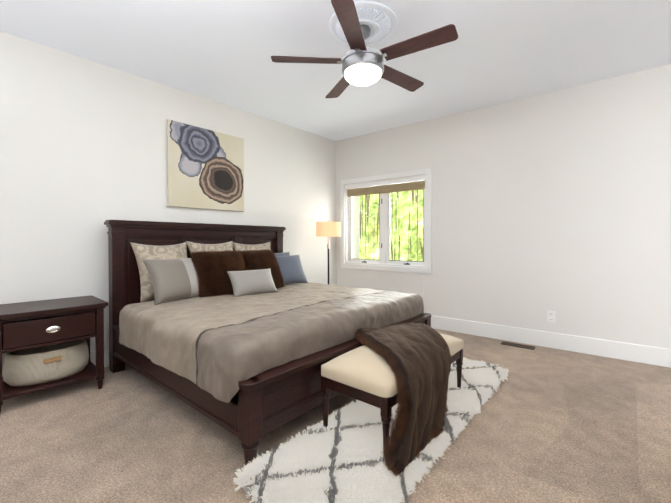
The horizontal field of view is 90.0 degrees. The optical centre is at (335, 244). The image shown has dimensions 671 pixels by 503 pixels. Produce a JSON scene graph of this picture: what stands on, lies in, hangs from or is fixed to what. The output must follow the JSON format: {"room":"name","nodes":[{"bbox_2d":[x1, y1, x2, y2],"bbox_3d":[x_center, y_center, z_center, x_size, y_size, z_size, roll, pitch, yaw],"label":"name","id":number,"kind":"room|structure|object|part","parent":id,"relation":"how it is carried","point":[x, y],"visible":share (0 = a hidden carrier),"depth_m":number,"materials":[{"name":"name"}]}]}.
{"room":"bedroom","nodes":[
{"label":"bedroom","id":0,"kind":"room"},
{"bbox_2d":[0,31,359,368],"bbox_3d":[-2.415,-0.249,2.734,0.150,2.700,8.250,1,1,42],"label":"wall","id":1,"kind":"structure","parent":0,"point":[83,149],"depth_m":2.98,"materials":[{"name":"paint"}]},
{"bbox_2d":[2,348,108,376],"bbox_3d":[-2.471,1.020,2.563,0.016,0.165,7.400,1,1,42],"label":"baseboard","id":2,"kind":"structure","parent":1,"relation":"attached to","point":[93,357],"depth_m":3.00,"materials":[{"name":"white wood"}]},
{"bbox_2d":[167,119,243,211],"bbox_3d":[-1.400,-0.826,3.702,0.035,0.870,0.870,1,1,42],"label":"canvas art","id":3,"kind":"object","parent":1,"relation":"attached to","point":[205,168],"visible":0.96,"depth_m":3.64},
{"bbox_2d":[0,328,670,502],"bbox_3d":[-0.076,1.143,1.221,7.150,0.050,7.950,1,1,40],"label":"floor","id":4,"kind":"structure","parent":0,"point":[549,425],"depth_m":1.89,"materials":[{"name":"carpet"}]},
{"bbox_2d":[0,295,107,412],"bbox_3d":[-2.133,0.773,2.491,0.523,0.660,0.650,1,1,42],"label":"nightstand","id":5,"kind":"object","parent":4,"relation":"on","point":[30,324],"visible":0.94,"depth_m":2.37,"materials":[{"name":"brown wood"}]},
{"bbox_2d":[2,339,88,385],"bbox_3d":[-2.121,0.866,2.481,0.337,0.219,0.490,1,1,42],"label":"basket","id":6,"kind":"object","parent":5,"relation":"on","point":[38,365],"visible":0.98,"depth_m":2.37,"materials":[{"name":"beige fabric"}]},
{"bbox_3d":[-1.960,0.592,2.332,0.016,0.051,0.081,1,1,42],"label":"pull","id":7,"kind":"part","parent":5,"relation":"part of","materials":[{"name":"silver metal"}]},
{"bbox_2d":[104,220,430,466],"bbox_3d":[-0.544,0.443,3.030,2.085,1.309,2.114,1,1,40],"label":"bed","id":8,"kind":"object","parent":4,"relation":"on","point":[243,333],"visible":0.94,"depth_m":2.45,"materials":[{"name":"brown wood"}]},
{"bbox_2d":[119,283,423,402],"bbox_3d":[-0.409,0.606,2.917,1.603,0.326,2.114,1,1,40],"label":"duvet","id":9,"kind":"object","parent":8,"relation":"on","point":[223,341],"depth_m":2.18,"materials":[{"name":"beige fabric"}]},
{"bbox_2d":[274,252,289,255],"bbox_3d":[-0.692,0.273,3.849,0.520,0.400,0.150,-1,-23,-44],"label":"pillow","id":10,"kind":"object","parent":8,"relation":"on","point":[284,253],"depth_m":3.94,"materials":[{"name":"blue fabric"}]},
{"bbox_2d":[276,255,307,283],"bbox_3d":[-0.577,0.288,3.830,0.520,0.380,0.150,-1,-29,-40],"label":"pillow","id":11,"kind":"object","parent":8,"relation":"on","point":[291,268],"depth_m":3.81,"materials":[{"name":"blue fabric"}]},
{"bbox_2d":[316,220,340,283],"bbox_3d":[-0.097,0.368,4.644,0.344,1.420,0.344,1,1,40],"label":"floor lamp","id":12,"kind":"object","parent":4,"relation":"on","point":[328,229],"visible":0.83,"depth_m":4.50,"materials":[{"name":"beige fabric"}]},
{"bbox_3d":[-0.097,-0.209,4.638,0.344,0.195,0.344,1,1,40],"label":"lamp shade","id":13,"kind":"part","parent":12,"relation":"part of","materials":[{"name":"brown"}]},
{"bbox_2d":[233,357,508,502],"bbox_3d":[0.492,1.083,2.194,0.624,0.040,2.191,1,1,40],"label":"rug","id":14,"kind":"object","parent":4,"relation":"on","point":[338,459],"visible":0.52,"depth_m":1.65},
{"bbox_2d":[321,333,462,453],"bbox_3d":[0.424,0.863,2.203,0.474,0.442,1.074,1,1,40],"label":"bench","id":15,"kind":"object","parent":14,"relation":"on","point":[364,373],"visible":0.54,"depth_m":1.83,"materials":[{"name":"beige fabric"}]},
{"bbox_2d":[321,333,462,397],"bbox_3d":[0.424,0.696,2.201,0.474,0.109,1.074,1,1,40],"label":"cushion","id":16,"kind":"object","parent":15,"relation":"on","point":[361,369],"depth_m":1.84,"materials":[{"name":"fabric"}]},
{"bbox_2d":[354,323,451,476],"bbox_3d":[0.357,0.812,2.065,0.655,0.493,0.989,1,1,40],"label":"throw","id":17,"kind":"object","parent":15,"relation":"on","point":[417,357],"visible":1,"depth_m":1.80,"materials":[{"name":"brown fur"}]},
{"bbox_2d":[501,341,535,349],"bbox_3d":[1.962,1.087,3.612,0.320,0.006,0.110,1,1,38],"label":"floor vent","id":18,"kind":"object","parent":4,"relation":"in","point":[518,345],"visible":1,"depth_m":3.61,"materials":[{"name":"brown metal"}]},
{"bbox_2d":[0,0,670,140],"bbox_3d":[-0.076,-1.607,1.189,7.150,0.050,7.950,1,1,40],"label":"ceiling","id":19,"kind":"structure","parent":0,"point":[494,53],"depth_m":2.74,"materials":[{"name":"paint"}]},
{"bbox_2d":[271,0,457,97],"bbox_3d":[0.235,-1.387,2.442,1.260,0.419,1.270,1,1,40],"label":"ceiling fan","id":20,"kind":"object","parent":19,"relation":"hanging from","point":[358,27],"visible":1,"depth_m":2.33,"materials":[{"name":"wood"}]},
{"bbox_3d":[0.208,-1.409,2.444,0.363,0.323,0.366,1,1,40],"label":"motor","id":21,"kind":"part","parent":20,"relation":"part of","materials":[{"name":"grey metal"}]},
{"bbox_2d":[336,64,670,348],"bbox_3d":[2.356,-0.259,3.541,7.050,2.700,0.105,1,1,38],"label":"wall","id":22,"kind":"structure","parent":0,"point":[558,202],"depth_m":3.55,"materials":[{"name":"paint"}]},
{"bbox_2d":[341,168,431,273],"bbox_3d":[0.692,-0.309,4.814,1.460,1.360,0.131,1,1,38],"label":"window","id":23,"kind":"structure","parent":22,"relation":"in","point":[385,262],"depth_m":4.80,"materials":[{"name":"white metal"}]},
{"label":"glass","id":24,"kind":"part","parent":23,"relation":"part of","materials":[{"name":"clear glass"}]},
{"bbox_2d":[431,315,670,367],"bbox_3d":[2.378,1.010,3.462,6.000,0.165,0.016,1,1,38],"label":"baseboard","id":25,"kind":"structure","parent":22,"relation":"attached to","point":[657,356],"depth_m":3.47,"materials":[{"name":"white wood"}]},
{"bbox_2d":[547,311,554,321],"bbox_3d":[2.277,0.761,3.542,0.070,0.115,0.010,1,1,38],"label":"electrical outlet","id":26,"kind":"object","parent":22,"relation":"attached to","point":[550,316],"visible":1,"depth_m":3.54,"materials":[{"name":"plastic"}]},
{"label":"outside","id":27,"kind":"structure","parent":0,"visible":0},
{"bbox_2d":[360,189,422,260],"bbox_3d":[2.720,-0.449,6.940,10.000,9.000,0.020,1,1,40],"label":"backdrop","id":28,"kind":"structure","parent":27,"point":[406,231],"depth_m":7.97,"materials":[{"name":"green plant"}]}
]}

